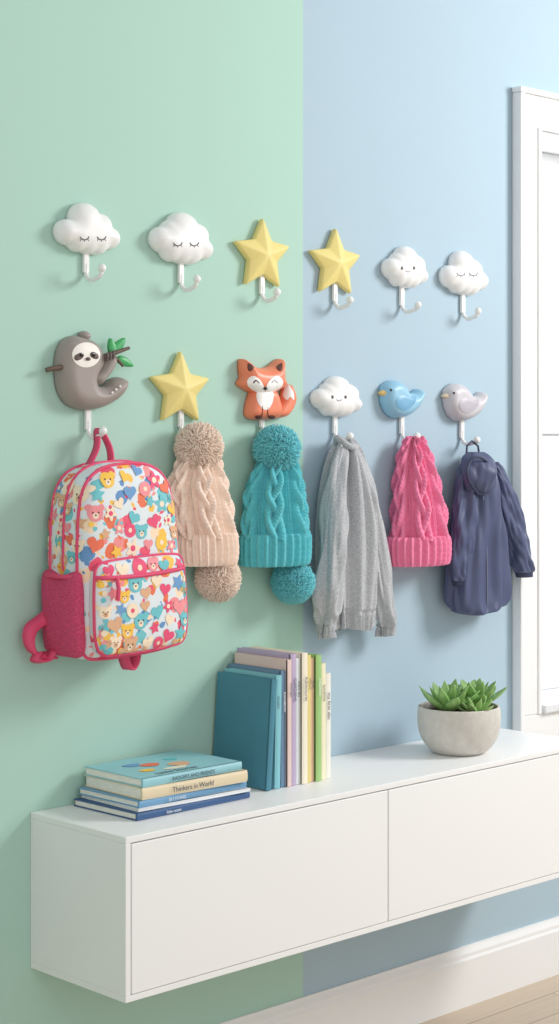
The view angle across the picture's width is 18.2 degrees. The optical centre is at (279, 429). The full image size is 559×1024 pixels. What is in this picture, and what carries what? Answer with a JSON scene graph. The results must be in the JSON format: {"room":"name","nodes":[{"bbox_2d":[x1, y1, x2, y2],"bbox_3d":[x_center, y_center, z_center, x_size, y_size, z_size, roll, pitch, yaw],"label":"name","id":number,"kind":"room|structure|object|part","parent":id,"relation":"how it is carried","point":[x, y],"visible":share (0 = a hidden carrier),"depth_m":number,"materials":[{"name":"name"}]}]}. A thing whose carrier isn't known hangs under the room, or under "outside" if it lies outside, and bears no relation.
{"room":"children's bedroom","nodes":[
{"label":"children's bedroom","id":0,"kind":"room"},
{"bbox_2d":[0,0,558,1023],"bbox_3d":[0.179,-0.300,4.144,8.000,3.400,0.200,0,0,-44],"label":"wall","id":1,"kind":"structure","parent":0,"point":[386,125],"depth_m":3.76,"materials":[{"name":"paint"}]},
{"bbox_2d":[52,203,119,281],"bbox_3d":[-0.365,-0.369,3.437,0.156,0.157,0.064,0,0,-44],"label":"wall hook","id":2,"kind":"object","parent":1,"relation":"attached to","point":[85,231],"visible":1,"depth_m":3.43,"materials":[{"name":"white plastic"}]},
{"bbox_3d":[-0.365,-0.310,3.440,0.009,0.038,0.060,0,0,-44],"label":"hook arm","id":3,"kind":"part","parent":2,"relation":"part of","materials":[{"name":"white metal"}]},
{"bbox_2d":[45,331,133,439],"bbox_3d":[-0.368,-0.088,3.437,0.210,0.215,0.061,0,0,-44],"label":"wall hook","id":4,"kind":"object","parent":1,"relation":"attached to","point":[80,365],"visible":1,"depth_m":3.42,"materials":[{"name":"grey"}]},
{"bbox_3d":[-0.363,0.001,3.445,0.009,0.038,0.057,0,0,-44],"label":"hook arm","id":5,"kind":"part","parent":4,"relation":"part of","materials":[{"name":"white metal"}]},
{"bbox_2d":[22,428,187,669],"bbox_3d":[-0.328,0.233,3.393,0.325,0.474,0.181,0,0,-44],"label":"backpack","id":6,"kind":"object","parent":4,"relation":"hanging from","point":[113,586],"visible":1,"depth_m":3.34,"materials":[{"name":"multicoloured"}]},
{"bbox_3d":[-0.346,-0.119,3.462,0.058,0.060,0.026,0,0,-44],"label":"sloth arm","id":7,"kind":"part","parent":4,"relation":"part of","materials":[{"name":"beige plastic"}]},
{"bbox_2d":[149,352,208,429],"bbox_3d":[-0.191,-0.073,3.606,0.157,0.179,0.064,0,0,-44],"label":"wall hook","id":8,"kind":"object","parent":1,"relation":"attached to","point":[179,389],"visible":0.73,"depth_m":3.61,"materials":[{"name":"yellow plastic"}]},
{"bbox_2d":[147,212,212,291],"bbox_3d":[-0.189,-0.368,3.607,0.166,0.166,0.064,0,0,-44],"label":"wall hook","id":9,"kind":"object","parent":1,"relation":"attached to","point":[178,239],"visible":1,"depth_m":3.60,"materials":[{"name":"white plastic"}]},
{"bbox_3d":[-0.187,-0.304,3.611,0.009,0.038,0.060,0,0,-44],"label":"hook arm","id":10,"kind":"part","parent":9,"relation":"part of","materials":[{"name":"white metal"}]},
{"bbox_2d":[167,421,241,602],"bbox_3d":[-0.155,0.171,3.608,0.181,0.379,0.113,0,0,-44],"label":"hat","id":11,"kind":"object","parent":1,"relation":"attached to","point":[208,541],"visible":0.97,"depth_m":3.57,"materials":[{"name":"beige fabric"}]},
{"bbox_3d":[-0.157,0.134,3.605,0.171,0.178,0.106,0,0,-44],"label":"cable knit crown","id":12,"kind":"part","parent":11,"relation":"part of","materials":[{"name":"beige fabric"}]},
{"bbox_2d":[233,219,288,302],"bbox_3d":[-0.024,-0.365,3.768,0.159,0.183,0.060,0,0,-44],"label":"wall hook","id":13,"kind":"object","parent":1,"relation":"attached to","point":[261,254],"visible":1,"depth_m":3.77,"materials":[{"name":"yellow plastic"}]},
{"bbox_3d":[-0.022,-0.293,3.773,0.009,0.038,0.056,0,0,-44],"label":"hook arm","id":14,"kind":"part","parent":13,"relation":"part of","materials":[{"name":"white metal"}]},
{"bbox_2d":[235,359,296,429],"bbox_3d":[-0.014,-0.071,3.777,0.167,0.170,0.060,0,0,-44],"label":"wall hook","id":15,"kind":"object","parent":1,"relation":"attached to","point":[262,403],"visible":0.94,"depth_m":3.76,"materials":[{"name":"orange plastic"}]},
{"bbox_2d":[239,424,315,604],"bbox_3d":[0.000,0.183,3.752,0.191,0.393,0.116,0,0,-44],"label":"hat","id":16,"kind":"object","parent":15,"relation":"hanging from","point":[274,523],"visible":1,"depth_m":3.71,"materials":[{"name":"teal fabric"}]},
{"bbox_3d":[-0.001,0.144,3.751,0.185,0.176,0.111,0,0,-44],"label":"cable knit crown","id":17,"kind":"part","parent":16,"relation":"part of","materials":[{"name":"teal fabric"}]},
{"bbox_2d":[31,728,558,1002],"bbox_3d":[0.127,0.887,3.752,1.402,0.300,0.292,0,0,-44],"label":"cabinet","id":18,"kind":"object","parent":1,"relation":"attached to","point":[124,910],"visible":0.9,"depth_m":3.45,"materials":[{"name":"white wood"}]},
{"bbox_3d":[-0.375,0.887,3.271,0.012,0.276,0.292,0,0,-44],"label":"panel","id":19,"kind":"part","parent":18,"relation":"part of","materials":[{"name":"white wood"}]},
{"bbox_2d":[74,750,249,820],"bbox_3d":[-0.228,0.698,3.464,0.305,0.076,0.206,0,0,-44],"label":"book stack","id":20,"kind":"object","parent":18,"relation":"on","point":[156,785],"visible":1,"depth_m":3.40,"materials":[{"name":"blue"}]},
{"bbox_2d":[123,763,139,766],"bbox_3d":[-0.291,0.661,3.447,0.043,0.001,0.028,0,0,-44],"label":"art","id":21,"kind":"object","parent":20,"relation":"on","point":[136,764],"depth_m":3.44},
{"bbox_2d":[139,769,154,771],"bbox_3d":[-0.256,0.661,3.396,0.038,0.001,0.024,0,0,-44],"label":"art","id":22,"kind":"object","parent":20,"relation":"on","point":[144,770],"depth_m":3.39},
{"bbox_2d":[139,763,158,765],"bbox_3d":[-0.255,0.661,3.453,0.047,0.001,0.032,0,0,-44],"label":"art","id":23,"kind":"object","parent":20,"relation":"on","point":[146,764],"depth_m":3.45},
{"bbox_2d":[79,782,241,802],"bbox_3d":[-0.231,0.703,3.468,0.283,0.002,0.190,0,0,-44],"label":"book","id":24,"kind":"object","parent":20,"relation":"on","point":[92,792],"depth_m":3.39,"materials":[{"name":"blue paper"}]},
{"bbox_2d":[78,786,245,807],"bbox_3d":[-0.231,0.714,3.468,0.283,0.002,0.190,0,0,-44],"label":"book","id":25,"kind":"object","parent":20,"relation":"on","point":[92,796],"depth_m":3.39,"materials":[{"name":"paper"}]},
{"bbox_2d":[80,787,249,809],"bbox_3d":[-0.225,0.716,3.467,0.287,0.002,0.190,0,0,-44],"label":"book","id":26,"kind":"object","parent":20,"relation":"on","point":[92,798],"depth_m":3.39,"materials":[{"name":"blue paper"}]},
{"bbox_2d":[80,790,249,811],"bbox_3d":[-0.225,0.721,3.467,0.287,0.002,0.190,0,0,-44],"label":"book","id":27,"kind":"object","parent":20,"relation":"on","point":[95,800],"depth_m":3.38,"materials":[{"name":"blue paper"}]},
{"bbox_2d":[163,757,176,759],"bbox_3d":[-0.219,0.661,3.516,0.034,0.001,0.024,0,0,-44],"label":"art","id":28,"kind":"object","parent":20,"relation":"on","point":[170,758],"depth_m":3.52},
{"bbox_2d":[164,765,186,768],"bbox_3d":[-0.203,0.661,3.427,0.064,0.001,0.020,0,0,-44],"label":"art","id":29,"kind":"object","parent":20,"relation":"on","point":[173,767],"depth_m":3.42},
{"bbox_2d":[167,761,189,764],"bbox_3d":[-0.199,0.661,3.466,0.051,0.001,0.040,0,0,-44],"label":"art","id":30,"kind":"object","parent":20,"relation":"on","point":[178,762],"depth_m":3.46},
{"bbox_3d":[-0.028,0.887,3.414,0.684,0.273,0.019,0,0,-44],"label":"door","id":31,"kind":"part","parent":18,"relation":"part of","materials":[{"name":"white wood"}]},
{"bbox_2d":[213,646,330,790],"bbox_3d":[-0.014,0.600,3.691,0.194,0.272,0.173,0,0,-44],"label":"books","id":32,"kind":"object","parent":18,"relation":"on","point":[273,715],"visible":0.99,"depth_m":3.64,"materials":[{"name":"blue paper"}]},
{"bbox_3d":[0.126,0.743,3.753,1.402,0.012,0.292,0,0,-44],"label":"panel","id":33,"kind":"part","parent":18,"relation":"part of","materials":[{"name":"white wood"}]},
{"bbox_3d":[0.126,1.031,3.753,1.402,0.012,0.292,0,0,-44],"label":"panel","id":34,"kind":"part","parent":18,"relation":"part of","materials":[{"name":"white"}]},
{"bbox_2d":[417,678,507,755],"bbox_3d":[0.422,0.654,4.006,0.221,0.165,0.192,0,0,-18],"label":"potted succulent","id":35,"kind":"object","parent":18,"relation":"on","point":[454,720],"visible":1,"depth_m":3.94,"materials":[{"name":"concrete"}]},
{"bbox_3d":[0.469,0.887,3.892,0.687,0.273,0.019,0,0,-44],"label":"door","id":36,"kind":"part","parent":18,"relation":"part of","materials":[{"name":"white wood"}]},
{"bbox_2d":[308,229,359,309],"bbox_3d":[0.139,-0.361,3.925,0.158,0.183,0.060,0,0,-44],"label":"wall hook","id":37,"kind":"object","parent":1,"relation":"attached to","point":[334,262],"visible":1,"depth_m":3.92,"materials":[{"name":"yellow plastic"}]},
{"bbox_3d":[0.141,-0.289,3.929,0.009,0.038,0.056,0,0,-44],"label":"hook arm","id":38,"kind":"part","parent":37,"relation":"part of","materials":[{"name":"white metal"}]},
{"bbox_2d":[309,376,361,439],"bbox_3d":[0.141,-0.047,3.926,0.151,0.150,0.060,0,0,-44],"label":"wall hook","id":39,"kind":"object","parent":1,"relation":"attached to","point":[335,397],"visible":0.96,"depth_m":3.91,"materials":[{"name":"white plastic"}]},
{"bbox_3d":[0.141,0.009,3.929,0.009,0.038,0.056,0,0,-44],"label":"hook arm","id":40,"kind":"part","parent":39,"relation":"part of","materials":[{"name":"white metal"}]},
{"bbox_2d":[312,435,396,638],"bbox_3d":[0.168,0.241,3.919,0.284,0.460,0.104,0,0,-44],"label":"sweater","id":41,"kind":"object","parent":39,"relation":"hanging from","point":[353,589],"visible":0.99,"depth_m":3.88,"materials":[{"name":"grey fabric"}]},
{"bbox_2d":[217,916,558,1023],"bbox_3d":[0.254,1.329,4.066,8.000,0.142,0.018,0,0,-44],"label":"baseboard","id":42,"kind":"structure","parent":1,"relation":"attached to","point":[425,989],"depth_m":4.17,"materials":[{"name":"white wood"}]},
{"bbox_2d":[378,380,424,439],"bbox_3d":[0.295,-0.043,4.075,0.147,0.144,0.060,0,0,-44],"label":"wall hook","id":43,"kind":"object","parent":1,"relation":"attached to","point":[395,400],"visible":1,"depth_m":4.06,"materials":[{"name":"blue plastic"}]},
{"bbox_3d":[0.303,0.010,4.085,0.009,0.038,0.056,0,0,-44],"label":"hook arm","id":44,"kind":"part","parent":43,"relation":"part of","materials":[{"name":"white metal"}]},
{"bbox_2d":[387,436,451,566],"bbox_3d":[0.331,0.165,4.074,0.189,0.301,0.104,0,0,-44],"label":"knit hat","id":45,"kind":"object","parent":43,"relation":"hanging from","point":[419,536],"visible":0.97,"depth_m":4.04,"materials":[{"name":"pink fabric"}]},
{"bbox_2d":[380,246,428,313],"bbox_3d":[0.307,-0.351,4.084,0.146,0.160,0.063,0,0,-44],"label":"wall hook","id":46,"kind":"object","parent":1,"relation":"attached to","point":[403,268],"visible":1,"depth_m":4.07,"materials":[{"name":"white plastic"}]},
{"bbox_3d":[0.304,-0.290,4.084,0.009,0.038,0.059,0,0,-44],"label":"hook arm","id":47,"kind":"part","parent":46,"relation":"part of","materials":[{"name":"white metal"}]},
{"bbox_2d":[438,251,488,320],"bbox_3d":[0.460,-0.350,4.233,0.165,0.170,0.060,0,0,-44],"label":"wall hook","id":48,"kind":"object","parent":1,"relation":"attached to","point":[463,275],"visible":1,"depth_m":4.22,"materials":[{"name":"white plastic"}]},
{"bbox_3d":[0.463,-0.284,4.238,0.009,0.038,0.056,0,0,-44],"label":"hook arm","id":49,"kind":"part","parent":48,"relation":"part of","materials":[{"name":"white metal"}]},
{"bbox_2d":[441,383,487,445],"bbox_3d":[0.459,-0.037,4.232,0.158,0.152,0.060,0,0,-44],"label":"wall hook","id":50,"kind":"object","parent":1,"relation":"attached to","point":[458,403],"visible":1,"depth_m":4.21,"materials":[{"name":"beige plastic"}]},
{"bbox_3d":[0.460,0.020,4.235,0.009,0.038,0.056,0,0,-44],"label":"hook arm","id":51,"kind":"part","parent":50,"relation":"part of","materials":[{"name":"white metal"}]},
{"bbox_2d":[444,440,534,615],"bbox_3d":[0.519,0.233,4.244,0.316,0.417,0.121,0,0,-44],"label":"jacket","id":52,"kind":"object","parent":50,"relation":"hanging from","point":[488,533],"visible":0.98,"depth_m":4.17,"materials":[{"name":"fabric"}]},
{"bbox_2d":[460,452,496,498],"bbox_3d":[0.475,0.109,4.178,0.087,0.113,0.100,0,0,8],"label":"hood","id":53,"kind":"object","parent":52,"relation":"attached to","point":[478,470],"depth_m":4.15,"materials":[{"name":"blue fabric"}]},
{"bbox_2d":[512,92,524,731],"bbox_3d":[0.600,-0.012,4.389,0.016,1.670,0.029,0,0,-44],"label":"band","id":54,"kind":"object","parent":1,"relation":"attached to","point":[518,98],"visible":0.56,"depth_m":4.38,"materials":[{"name":"white wood"}]},
{"bbox_2d":[525,126,537,715],"bbox_3d":[0.625,-0.022,4.419,0.081,1.485,0.022,0,0,-44],"label":"door frame","id":55,"kind":"structure","parent":1,"relation":"attached to","point":[531,134],"depth_m":4.41,"materials":[{"name":"white wood"}]},
{"bbox_2d":[512,86,558,672],"bbox_3d":[0.933,-0.081,4.840,1.126,1.561,0.222,0,0,-44],"label":"window","id":56,"kind":"structure","parent":1,"relation":"in","point":[541,107],"depth_m":4.80,"materials":[{"name":"white"}]},
{"bbox_3d":[0.858,-0.026,4.919,0.932,1.453,0.004,0,0,-44],"label":"frosted glass","id":57,"kind":"part","parent":56,"relation":"part of","materials":[{"name":"white glass"}]},
{"bbox_3d":[0.869,-0.003,4.906,0.876,0.042,0.026,0,0,-44],"label":"upper sash bottom rail","id":58,"kind":"part","parent":56,"relation":"part of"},
{"bbox_3d":[0.869,-0.739,4.906,0.876,0.028,0.026,0,0,-44],"label":"sash rail","id":59,"kind":"part","parent":56,"relation":"part of","materials":[{"name":"white"}]},
{"bbox_3d":[0.890,-0.004,4.885,0.876,0.028,0.026,0,0,-44],"label":"sash rail","id":60,"kind":"part","parent":56,"relation":"part of","materials":[{"name":"white wood"}]},
{"bbox_2d":[537,128,541,713],"bbox_3d":[0.653,-0.022,4.442,0.012,1.485,0.026,0,0,-44],"label":"bead","id":61,"kind":"object","parent":1,"relation":"attached to","point":[539,129],"visible":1,"depth_m":4.43,"materials":[{"name":"white wood"}]},
{"bbox_2d":[525,711,558,736],"bbox_3d":[0.996,0.770,4.775,1.110,0.100,0.022,0,0,-44],"label":"apron","id":62,"kind":"object","parent":1,"relation":"attached to","point":[548,723],"visible":0.45,"depth_m":4.45,"materials":[{"name":"white wood"}]},
{"bbox_2d":[542,687,558,713],"bbox_3d":[0.934,0.709,4.839,0.932,0.022,0.224,0,0,-44],"label":"window sill","id":63,"kind":"structure","parent":1,"relation":"attached to","point":[550,697],"depth_m":4.51,"materials":[{"name":"white"}]},
{"bbox_2d":[308,654,316,780],"bbox_3d":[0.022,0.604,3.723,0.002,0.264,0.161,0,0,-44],"label":"book","id":64,"kind":"object","parent":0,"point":[312,657],"depth_m":3.66,"materials":[{"name":"yellow paper"}]},
{"bbox_2d":[417,701,500,755],"bbox_3d":[0.411,0.683,4.003,0.191,0.106,0.191,0,0,-44],"label":"bowl","id":65,"kind":"object","parent":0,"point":[463,728],"depth_m":3.93,"materials":[{"name":"white ceramic"}]},
{"bbox_2d":[419,974,558,1023],"bbox_3d":[1.911,1.450,2.341,8.000,0.100,5.200,0,0,-44],"label":"floor","id":66,"kind":"structure","parent":0,"point":[537,1002],"depth_m":4.22,"materials":[{"name":"brown wood"}]}
]}

